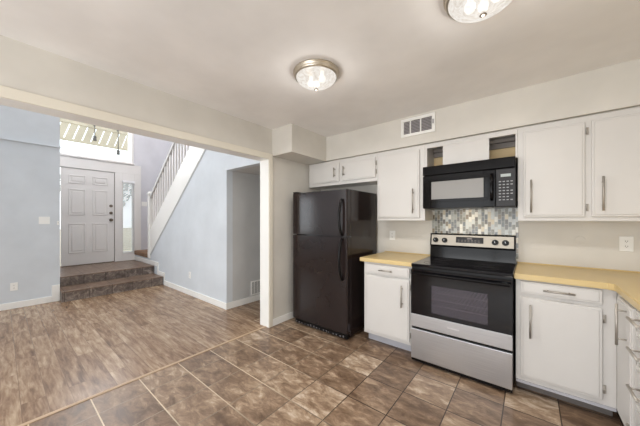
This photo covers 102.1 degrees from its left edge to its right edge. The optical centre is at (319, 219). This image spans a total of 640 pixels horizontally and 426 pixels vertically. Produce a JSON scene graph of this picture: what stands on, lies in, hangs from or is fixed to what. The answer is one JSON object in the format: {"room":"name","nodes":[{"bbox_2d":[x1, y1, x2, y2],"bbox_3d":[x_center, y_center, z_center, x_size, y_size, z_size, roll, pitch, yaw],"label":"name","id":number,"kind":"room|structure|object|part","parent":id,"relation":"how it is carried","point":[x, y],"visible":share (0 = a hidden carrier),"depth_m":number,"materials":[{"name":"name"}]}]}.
{"room":"kitchen","nodes":[
{"label":"kitchen","id":0,"kind":"room"},
{"bbox_2d":[0,105,59,303],"bbox_3d":[-6.347,-1.177,3.013,1.740,5.000,4.520,0,0,39],"label":"wall","id":1,"kind":"structure","parent":0,"point":[29,173],"depth_m":3.96,"materials":[{"name":"paint"}]},
{"bbox_2d":[10,282,17,290],"bbox_3d":[-4.551,0.998,3.843,0.008,0.116,0.074,0,0,39],"label":"wall outlet","id":2,"kind":"object","parent":1,"relation":"attached to","point":[13,286],"visible":1,"depth_m":3.84,"materials":[{"name":"white plastic"}]},
{"bbox_2d":[0,284,59,310],"bbox_3d":[-5.665,1.191,2.460,0.016,0.265,4.518,0,0,39],"label":"baseboard","id":3,"kind":"structure","parent":1,"relation":"attached to","point":[55,296],"depth_m":4.00,"materials":[{"name":"white wood"}]},
{"bbox_2d":[0,137,60,147],"bbox_3d":[-5.209,-1.174,2.997,0.050,0.030,3.126,0,0,39],"label":"trim","id":4,"kind":"structure","parent":1,"relation":"attached to","point":[0,137],"depth_m":3.95,"materials":[{"name":"white wood"}]},
{"bbox_2d":[39,217,49,223],"bbox_3d":[-4.354,0.013,4.083,0.012,0.116,0.121,0,0,39],"label":"light switch","id":5,"kind":"object","parent":1,"relation":"attached to","point":[42,220],"visible":1,"depth_m":4.08,"materials":[{"name":"white plastic"}]},
{"bbox_2d":[60,134,177,263],"bbox_3d":[-4.760,-1.177,6.263,0.120,5.000,2.530,0,0,39],"label":"wall","id":6,"kind":"structure","parent":0,"point":[150,153],"depth_m":6.60,"materials":[{"name":"grey paint"}]},
{"bbox_2d":[60,167,114,266],"bbox_3d":[-5.113,-0.052,5.719,0.135,2.089,0.920,0,0,39],"label":"door","id":7,"kind":"structure","parent":6,"relation":"in","point":[87,196],"depth_m":5.72,"materials":[{"name":"white wood"}]},
{"bbox_2d":[60,133,130,162],"bbox_3d":[-5.090,-1.877,5.855,0.080,1.000,1.320,0,0,39],"label":"window","id":8,"kind":"structure","parent":6,"relation":"in","point":[129,134],"depth_m":6.31,"materials":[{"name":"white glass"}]},
{"bbox_2d":[60,133,140,261],"bbox_3d":[-4.984,-0.693,5.851,0.050,3.368,1.603,0,0,39],"label":"trim","id":9,"kind":"structure","parent":6,"relation":"attached to","point":[125,171],"depth_m":6.14,"materials":[{"name":"white wood"}]},
{"bbox_2d":[122,183,133,253],"bbox_3d":[-4.712,-0.047,6.322,0.080,1.740,0.246,0,0,39],"label":"window","id":10,"kind":"structure","parent":6,"relation":"in","point":[132,251],"depth_m":6.28,"materials":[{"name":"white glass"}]},
{"bbox_2d":[122,180,134,251],"bbox_3d":[-4.635,-0.077,6.260,0.041,1.710,0.246,0,0,39],"label":"window blind","id":11,"kind":"object","parent":10,"relation":"attached to","point":[128,224],"visible":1,"depth_m":6.26,"materials":[{"name":"white glass"}]},
{"bbox_2d":[0,35,320,318],"bbox_3d":[-1.839,0.104,1.785,0.145,2.438,5.720,0,0,39],"label":"wall partition","id":12,"kind":"structure","parent":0,"point":[23,67],"depth_m":2.24,"materials":[{"name":"beige paint"}]},
{"bbox_2d":[0,85,272,327],"bbox_3d":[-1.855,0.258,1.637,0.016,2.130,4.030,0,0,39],"label":"trim","id":13,"kind":"structure","parent":12,"relation":"attached to","point":[5,92],"depth_m":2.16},
{"bbox_2d":[273,312,293,325],"bbox_3d":[-0.284,1.281,3.580,0.014,0.085,0.968,0,0,39],"label":"baseboard","id":14,"kind":"structure","parent":12,"relation":"attached to","point":[278,320],"depth_m":3.33,"materials":[{"name":"white wood"}]},
{"bbox_2d":[272,123,325,164],"bbox_3d":[-0.253,-0.950,3.357,0.342,0.328,0.656,0,0,39],"label":"soffit","id":15,"kind":"object","parent":12,"relation":"attached to","point":[292,142],"depth_m":3.18,"materials":[{"name":"beige paint"}]},
{"bbox_2d":[401,112,434,137],"bbox_3d":[1.027,-0.992,2.726,0.355,0.194,0.026,0,0,39],"label":"air vent","id":16,"kind":"object","parent":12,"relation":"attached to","point":[422,124],"visible":1,"depth_m":2.72,"materials":[{"name":"white metal"}]},
{"bbox_2d":[135,150,259,302],"bbox_3d":[-2.621,-0.480,4.874,4.954,3.606,0.100,0,0,39],"label":"wall","id":17,"kind":"structure","parent":0,"point":[197,238],"depth_m":4.19,"materials":[{"name":"paint"}]},
{"bbox_2d":[134,256,164,279],"bbox_3d":[-3.858,1.063,5.800,1.845,0.330,0.014,0,0,39],"label":"baseboard","id":18,"kind":"structure","parent":17,"relation":"attached to","point":[144,260],"depth_m":5.61,"materials":[{"name":"white wood"}]},
{"bbox_2d":[233,171,259,300],"bbox_3d":[-0.289,0.298,5.239,0.120,2.050,3.400,0,0,39],"label":"wall","id":19,"kind":"structure","parent":0,"point":[246,187],"depth_m":4.06,"materials":[{"name":"grey paint"}]},
{"bbox_2d":[164,280,259,309],"bbox_3d":[-1.169,1.276,5.864,2.305,0.095,3.495,0,0,39],"label":"baseboard","id":20,"kind":"structure","parent":19,"relation":"attached to","point":[205,298],"depth_m":4.13,"materials":[{"name":"white wood"}]},
{"bbox_2d":[251,279,259,295],"bbox_3d":[-1.007,1.103,4.247,0.012,0.230,0.305,0,0,39],"label":"air vent","id":21,"kind":"object","parent":19,"relation":"in","point":[255,285],"visible":0.56,"depth_m":4.20,"materials":[{"name":"white metal"}]},
{"bbox_2d":[235,165,259,174],"bbox_3d":[0.066,-0.777,5.015,0.954,0.100,3.500,0,0,39],"label":"ceiling","id":22,"kind":"structure","parent":0,"point":[255,170],"depth_m":3.83,"materials":[{"name":"grey paint"}]},
{"bbox_2d":[0,284,623,425],"bbox_3d":[-2.002,1.373,2.701,8.850,0.100,9.700,0,0,39],"label":"floor","id":23,"kind":"structure","parent":0,"point":[290,372],"depth_m":2.18,"materials":[{"name":"tile"}]},
{"bbox_2d":[60,260,162,301],"bbox_3d":[-4.345,1.158,5.244,1.804,0.330,1.462,0,0,39],"label":"entry steps","id":24,"kind":"structure","parent":23,"relation":"on","point":[78,282],"depth_m":4.88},
{"bbox_2d":[18,326,265,425],"bbox_3d":[-1.919,1.321,1.650,0.032,0.005,3.970,0,0,39],"label":"trim","id":25,"kind":"structure","parent":23,"relation":"on","point":[201,352],"depth_m":2.08,"materials":[{"name":"beige wood"}]},
{"bbox_2d":[134,142,205,257],"bbox_3d":[-2.341,-1.229,5.229,4.939,4.704,1.094,0,0,39],"label":"staircase","id":26,"kind":"structure","parent":23,"relation":"on","point":[171,189],"depth_m":5.10,"materials":[{"name":"white wood"}]},
{"bbox_3d":[-3.776,0.120,5.766,0.125,1.483,0.125,0,0,39],"label":"newel post","id":27,"kind":"part","parent":26,"relation":"part of","materials":[{"name":"white wood"}]},
{"bbox_3d":[-2.231,-2.027,4.520,3.874,3.107,0.064,0,0,39],"label":"handrail","id":28,"kind":"part","parent":26,"relation":"part of","materials":[{"name":"white wood"}]},
{"bbox_2d":[293,189,376,338],"bbox_3d":[0.165,0.487,3.283,0.842,1.672,0.769,0,0,39],"label":"refrigerator","id":29,"kind":"object","parent":23,"relation":"on","point":[333,229],"visible":0.98,"depth_m":2.98,"materials":[{"name":"black metal"}]},
{"bbox_3d":[-0.012,0.717,3.064,0.842,1.043,0.082,0,0,39],"label":"fridge door","id":30,"kind":"part","parent":29,"relation":"part of","materials":[{"name":"black metal"}]},
{"bbox_3d":[-0.012,-0.074,3.064,0.842,0.510,0.082,0,0,39],"label":"freezer door","id":31,"kind":"part","parent":29,"relation":"part of","materials":[{"name":"black metal"}]},
{"bbox_3d":[0.220,0.432,2.785,0.067,0.464,0.031,0,0,-34],"label":"handle","id":32,"kind":"part","parent":29,"relation":"part of","materials":[{"name":"black plastic"}]},
{"bbox_3d":[0.220,-0.024,2.785,0.067,0.407,0.031,0,0,-33],"label":"handle","id":33,"kind":"part","parent":29,"relation":"part of","materials":[{"name":"black plastic"}]},
{"bbox_2d":[364,261,411,350],"bbox_3d":[0.856,0.887,2.856,0.527,0.872,0.660,0,0,39],"label":"base cabinet","id":34,"kind":"object","parent":23,"relation":"on","point":[387,287],"visible":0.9,"depth_m":2.63,"materials":[{"name":"white wood"}]},
{"bbox_3d":[0.680,0.520,2.639,0.473,0.097,0.022,0,0,39],"label":"drawer","id":35,"kind":"part","parent":34,"relation":"part of","materials":[{"name":"white wood"}]},
{"bbox_2d":[360,251,429,266],"bbox_3d":[0.851,0.425,2.877,0.568,0.052,0.635,0,0,39],"label":"countertop","id":36,"kind":"structure","parent":34,"relation":"on","point":[387,257],"depth_m":2.79,"materials":[{"name":"yellow laminate"}]},
{"bbox_3d":[0.792,0.748,2.509,0.013,0.215,0.040,0,0,39],"label":"handle","id":37,"kind":"part","parent":34,"relation":"part of","materials":[{"name":"silver metal"}]},
{"bbox_2d":[411,233,515,392],"bbox_3d":[1.335,0.737,2.406,0.770,1.172,0.701,0,0,39],"label":"stove","id":38,"kind":"object","parent":23,"relation":"on","point":[463,295],"visible":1,"depth_m":2.19,"materials":[{"name":"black metal"}]},
{"bbox_3d":[1.152,1.142,2.180,0.760,0.273,0.031,0,0,39],"label":"storage drawer","id":39,"kind":"part","parent":38,"relation":"part of","materials":[{"name":"silver metal"}]},
{"bbox_2d":[411,268,512,350],"bbox_3d":[1.310,0.722,2.375,0.760,0.527,0.621,0,0,39],"label":"oven","id":40,"kind":"object","parent":38,"relation":"in","point":[473,308],"depth_m":2.13,"materials":[{"name":"metal"}]},
{"bbox_2d":[411,256,515,277],"bbox_3d":[1.337,0.423,2.409,0.770,0.029,0.583,0,0,39],"label":"cooktop","id":41,"kind":"object","parent":38,"relation":"in","point":[459,265],"depth_m":2.30,"materials":[{"name":"black glass"}]},
{"bbox_3d":[1.525,0.219,2.641,0.732,0.108,0.022,0,0,39],"label":"control panel","id":42,"kind":"part","parent":38,"relation":"part of","materials":[{"name":"metal"}]},
{"bbox_3d":[1.747,0.223,2.435,0.056,0.056,0.035,0,0,39],"label":"knob","id":43,"kind":"part","parent":38,"relation":"part of","materials":[{"name":"black plastic"}]},
{"bbox_2d":[516,279,616,415],"bbox_3d":[1.874,0.887,2.032,0.518,0.872,0.660,0,0,39],"label":"base cabinet","id":44,"kind":"object","parent":23,"relation":"on","point":[566,349],"visible":0.98,"depth_m":1.79,"materials":[{"name":"white wood"}]},
{"bbox_3d":[1.545,0.748,1.900,0.013,0.245,0.040,0,0,39],"label":"handle","id":45,"kind":"part","parent":44,"relation":"part of","materials":[{"name":"silver metal"}]},
{"bbox_3d":[1.665,0.510,1.803,0.165,0.013,0.040,0,0,39],"label":"handle","id":46,"kind":"part","parent":44,"relation":"part of","materials":[{"name":"silver metal"}]},
{"bbox_3d":[1.685,0.508,1.827,0.425,0.094,0.022,0,0,39],"label":"drawer","id":47,"kind":"part","parent":44,"relation":"part of","materials":[{"name":"white wood"}]},
{"bbox_3d":[1.685,0.881,1.827,0.425,0.600,0.022,0,0,39],"label":"door","id":48,"kind":"part","parent":44,"relation":"part of","materials":[{"name":"white wood"}]},
{"bbox_3d":[1.708,1.229,1.826,0.514,0.020,0.014,0,0,39],"label":"kick moulding","id":49,"kind":"part","parent":44,"relation":"part of","materials":[{"name":"white wood"}]},
{"bbox_2d":[615,293,638,425],"bbox_3d":[2.176,0.887,1.558,0.673,0.872,1.018,0,0,39],"label":"base cabinet","id":50,"kind":"object","parent":23,"relation":"on","point":[625,332],"visible":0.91,"depth_m":1.44,"materials":[{"name":"white wood"}]},
{"bbox_3d":[1.677,0.588,1.442,0.043,0.232,0.013,0,0,39],"label":"handle","id":51,"kind":"part","parent":50,"relation":"part of","materials":[{"name":"silver metal"}]},
{"bbox_2d":[625,311,639,425],"bbox_3d":[1.673,0.887,0.937,0.673,0.872,0.579,0,0,39],"label":"base cabinet","id":52,"kind":"object","parent":23,"relation":"on","point":[636,324],"visible":0.97,"depth_m":1.27,"materials":[{"name":"white wood"}]},
{"bbox_3d":[1.498,0.826,1.221,0.043,0.013,0.155,0,0,39],"label":"handle","id":53,"kind":"part","parent":52,"relation":"part of","materials":[{"name":"silver metal"}]},
{"bbox_3d":[1.498,0.639,1.221,0.043,0.013,0.155,0,0,39],"label":"handle","id":54,"kind":"part","parent":52,"relation":"part of","materials":[{"name":"silver metal"}]},
{"bbox_3d":[1.498,0.489,1.221,0.043,0.013,0.155,0,0,39],"label":"handle","id":55,"kind":"part","parent":52,"relation":"part of","materials":[{"name":"silver metal"}]},
{"bbox_3d":[1.454,1.060,1.115,0.022,0.243,0.520,0,0,39],"label":"drawer","id":56,"kind":"part","parent":52,"relation":"part of","materials":[{"name":"white wood"}]},
{"bbox_3d":[1.454,0.828,1.115,0.022,0.180,0.520,0,0,39],"label":"drawer","id":57,"kind":"part","parent":52,"relation":"part of","materials":[{"name":"white wood"}]},
{"bbox_3d":[1.454,0.643,1.115,0.022,0.150,0.520,0,0,39],"label":"drawer","id":58,"kind":"part","parent":52,"relation":"part of","materials":[{"name":"white wood"}]},
{"bbox_3d":[1.454,0.507,1.115,0.022,0.083,0.520,0,0,39],"label":"drawer","id":59,"kind":"part","parent":52,"relation":"part of","materials":[{"name":"white wood"}]},
{"bbox_3d":[1.100,0.887,0.191,0.626,0.872,1.299,0,0,39],"label":"base cabinet","id":60,"kind":"object","parent":23,"relation":"on","visible":0},
{"bbox_2d":[514,262,639,310],"bbox_3d":[1.399,0.425,0.965,1.137,0.052,2.918,0,0,39],"label":"countertop","id":61,"kind":"structure","parent":60,"relation":"on","point":[625,283],"depth_m":1.86,"materials":[{"name":"yellow laminate"}]},
{"bbox_2d":[0,0,639,136],"bbox_3d":[-0.326,-1.165,0.638,3.650,0.100,5.840,0,0,39],"label":"ceiling","id":62,"kind":"structure","parent":0,"point":[394,59],"depth_m":1.69,"materials":[{"name":"paint"}]},
{"bbox_2d":[293,58,338,90],"bbox_3d":[-0.028,-1.043,1.956,0.348,0.141,0.348,0,0,39],"label":"ceiling lamp","id":63,"kind":"object","parent":62,"relation":"attached to","point":[315,74],"visible":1,"depth_m":1.86,"materials":[{"name":"white glass"}]},
{"bbox_3d":[-0.028,-1.031,1.956,0.304,0.088,0.304,0,0,39],"label":"lamp shade","id":64,"kind":"part","parent":63,"relation":"part of","materials":[{"name":"white glass"}]},
{"bbox_2d":[443,0,512,22],"bbox_3d":[0.784,-1.043,1.242,0.348,0.141,0.348,0,0,39],"label":"ceiling lamp","id":65,"kind":"object","parent":62,"relation":"attached to","point":[464,11],"visible":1,"depth_m":1.25,"materials":[{"name":"white glass"}]},
{"bbox_2d":[321,163,639,271],"bbox_3d":[1.465,0.104,2.868,3.670,2.438,0.120,0,0,39],"label":"wall","id":66,"kind":"structure","parent":0,"point":[543,242],"depth_m":2.28,"materials":[{"name":"beige paint"}]},
{"bbox_2d":[309,153,376,189],"bbox_3d":[0.333,-0.619,3.471,1.067,0.326,0.360,0,0,39],"label":"upper cabinet","id":67,"kind":"object","parent":66,"relation":"attached to","point":[360,170],"visible":1,"depth_m":3.34,"materials":[{"name":"white wood"}]},
{"bbox_3d":[0.063,-0.619,3.524,0.481,0.240,0.022,0,0,39],"label":"door","id":68,"kind":"part","parent":67,"relation":"part of","materials":[{"name":"white wood"}]},
{"bbox_3d":[0.470,-0.619,3.195,0.472,0.240,0.022,0,0,39],"label":"door","id":69,"kind":"part","parent":67,"relation":"part of","materials":[{"name":"white wood"}]},
{"bbox_2d":[390,231,394,239],"bbox_3d":[0.906,0.198,3.237,0.074,0.116,0.008,0,0,39],"label":"wall outlet","id":70,"kind":"object","parent":66,"relation":"attached to","point":[392,233],"visible":1,"depth_m":3.23,"materials":[{"name":"white plastic"}]},
{"bbox_2d":[377,145,432,220],"bbox_3d":[0.960,-0.385,2.965,0.543,0.794,0.360,0,0,39],"label":"upper cabinet","id":71,"kind":"object","parent":66,"relation":"attached to","point":[400,176],"visible":1,"depth_m":2.84,"materials":[{"name":"white wood"}]},
{"bbox_3d":[0.866,-0.380,2.875,0.474,0.718,0.022,0,0,39],"label":"door","id":72,"kind":"part","parent":71,"relation":"part of","materials":[{"name":"white wood"}]},
{"bbox_2d":[425,128,517,166],"bbox_3d":[1.490,-0.657,2.575,0.770,0.250,0.300,0,0,39],"label":"upper cabinet","id":73,"kind":"object","parent":66,"relation":"attached to","point":[479,147],"visible":0.8,"depth_m":2.49,"materials":[{"name":"white wood"}]},
{"bbox_3d":[1.195,-0.655,2.809,0.016,0.244,0.250,0,0,39],"label":"panel","id":74,"kind":"part","parent":73,"relation":"part of","materials":[{"name":"grey wood"}]},
{"bbox_3d":[1.388,-0.636,2.475,0.392,0.204,0.016,0,0,39],"label":"panel","id":75,"kind":"part","parent":73,"relation":"part of","materials":[{"name":"white wood"}]},
{"bbox_2d":[423,156,516,209],"bbox_3d":[1.443,-0.319,2.521,0.752,0.425,0.430,0,0,39],"label":"microwave","id":76,"kind":"object","parent":73,"relation":"attached to","point":[489,183],"visible":1,"depth_m":2.36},
{"bbox_3d":[1.292,-0.272,2.445,0.612,0.323,0.034,0,0,39],"label":"door","id":77,"kind":"part","parent":76,"relation":"part of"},
{"bbox_3d":[1.486,-0.283,2.241,0.024,0.240,0.050,0,0,39],"label":"handle","id":78,"kind":"part","parent":76,"relation":"part of","materials":[{"name":"black plastic"}]},
{"bbox_3d":[1.586,-0.272,2.208,0.136,0.323,0.032,0,0,39],"label":"control panel","id":79,"kind":"part","parent":76,"relation":"part of","materials":[{"name":"black plastic"}]},
{"bbox_3d":[1.576,-0.655,2.680,0.738,0.244,0.028,0,0,39],"label":"panel","id":80,"kind":"part","parent":73,"relation":"part of","materials":[{"name":"brown wood"}]},
{"bbox_2d":[309,58,639,164],"bbox_3d":[1.290,-0.948,2.731,3.530,0.332,0.312,0,0,39],"label":"soffit","id":81,"kind":"object","parent":66,"relation":"attached to","point":[616,87],"depth_m":2.22,"materials":[{"name":"beige paint"}]},
{"bbox_2d":[432,201,517,260],"bbox_3d":[1.577,0.108,2.695,0.778,0.570,0.008,0,0,39],"label":"backsplash","id":82,"kind":"structure","parent":66,"relation":"attached to","point":[498,221],"depth_m":2.65,"materials":[{"name":"multicoloured tile"}]},
{"bbox_2d":[518,107,639,220],"bbox_3d":[2.208,-0.385,1.955,1.123,0.794,0.360,0,0,39],"label":"upper cabinet","id":83,"kind":"object","parent":66,"relation":"attached to","point":[587,168],"visible":1,"depth_m":1.96,"materials":[{"name":"white wood"}]},
{"bbox_3d":[1.738,-0.192,2.129,0.013,0.270,0.040,0,0,39],"label":"handle","id":84,"kind":"part","parent":83,"relation":"part of","materials":[{"name":"silver metal"}]},
{"bbox_3d":[1.861,-0.380,2.070,0.368,0.718,0.022,0,0,39],"label":"door","id":85,"kind":"part","parent":83,"relation":"part of","materials":[{"name":"white wood"}]},
{"bbox_3d":[2.053,-0.189,1.875,0.013,0.250,0.040,0,0,39],"label":"handle","id":86,"kind":"part","parent":83,"relation":"part of","materials":[{"name":"silver metal"}]},
{"bbox_3d":[2.187,-0.380,1.806,0.403,0.718,0.022,0,0,39],"label":"door","id":87,"kind":"part","parent":83,"relation":"part of","materials":[{"name":"white wood"}]},
{"bbox_2d":[619,236,633,251],"bbox_3d":[2.402,0.191,2.026,0.074,0.116,0.008,0,0,39],"label":"wall outlet","id":88,"kind":"object","parent":66,"relation":"attached to","point":[625,243],"visible":1,"depth_m":2.02,"materials":[{"name":"white plastic"}]},
{"label":"outside","id":89,"kind":"structure","parent":0,"visible":0},
{"bbox_2d":[60,228,131,265],"bbox_3d":[-17.566,1.198,18.186,34.770,0.150,60.000,0,0,39],"label":"ground","id":90,"kind":"structure","parent":89,"point":[128,234],"depth_m":16.13,"materials":[{"name":"white"}]},
{"bbox_2d":[60,118,127,150],"bbox_3d":[-7.302,-0.937,7.954,0.140,4.120,13.000,0,0,39],"label":"screen","id":91,"kind":"object","parent":90,"relation":"on","point":[64,124],"visible":0.31,"depth_m":8.09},
{"bbox_2d":[93,125,96,140],"bbox_3d":[-7.042,-2.707,8.078,0.147,0.500,0.100,0,0,39],"label":"lantern","id":92,"kind":"object","parent":91,"relation":"hanging from","point":[94,136],"visible":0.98,"depth_m":8.05,"materials":[{"name":"grey metal"}]},
{"bbox_2d":[117,130,119,154],"bbox_3d":[-6.671,-2.547,8.537,0.147,0.820,0.100,0,0,39],"label":"lantern","id":93,"kind":"object","parent":91,"relation":"hanging from","point":[118,151],"visible":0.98,"depth_m":8.52,"materials":[{"name":"black metal"}]},
{"bbox_2d":[60,174,131,202],"bbox_3d":[-10.201,-0.850,11.978,3.024,3.948,3.061,0,0,39],"label":"leafy tree","id":94,"kind":"object","parent":90,"relation":"on","point":[130,190],"visible":0.02,"depth_m":12.48,"materials":[{"name":"green plant"}]}
]}

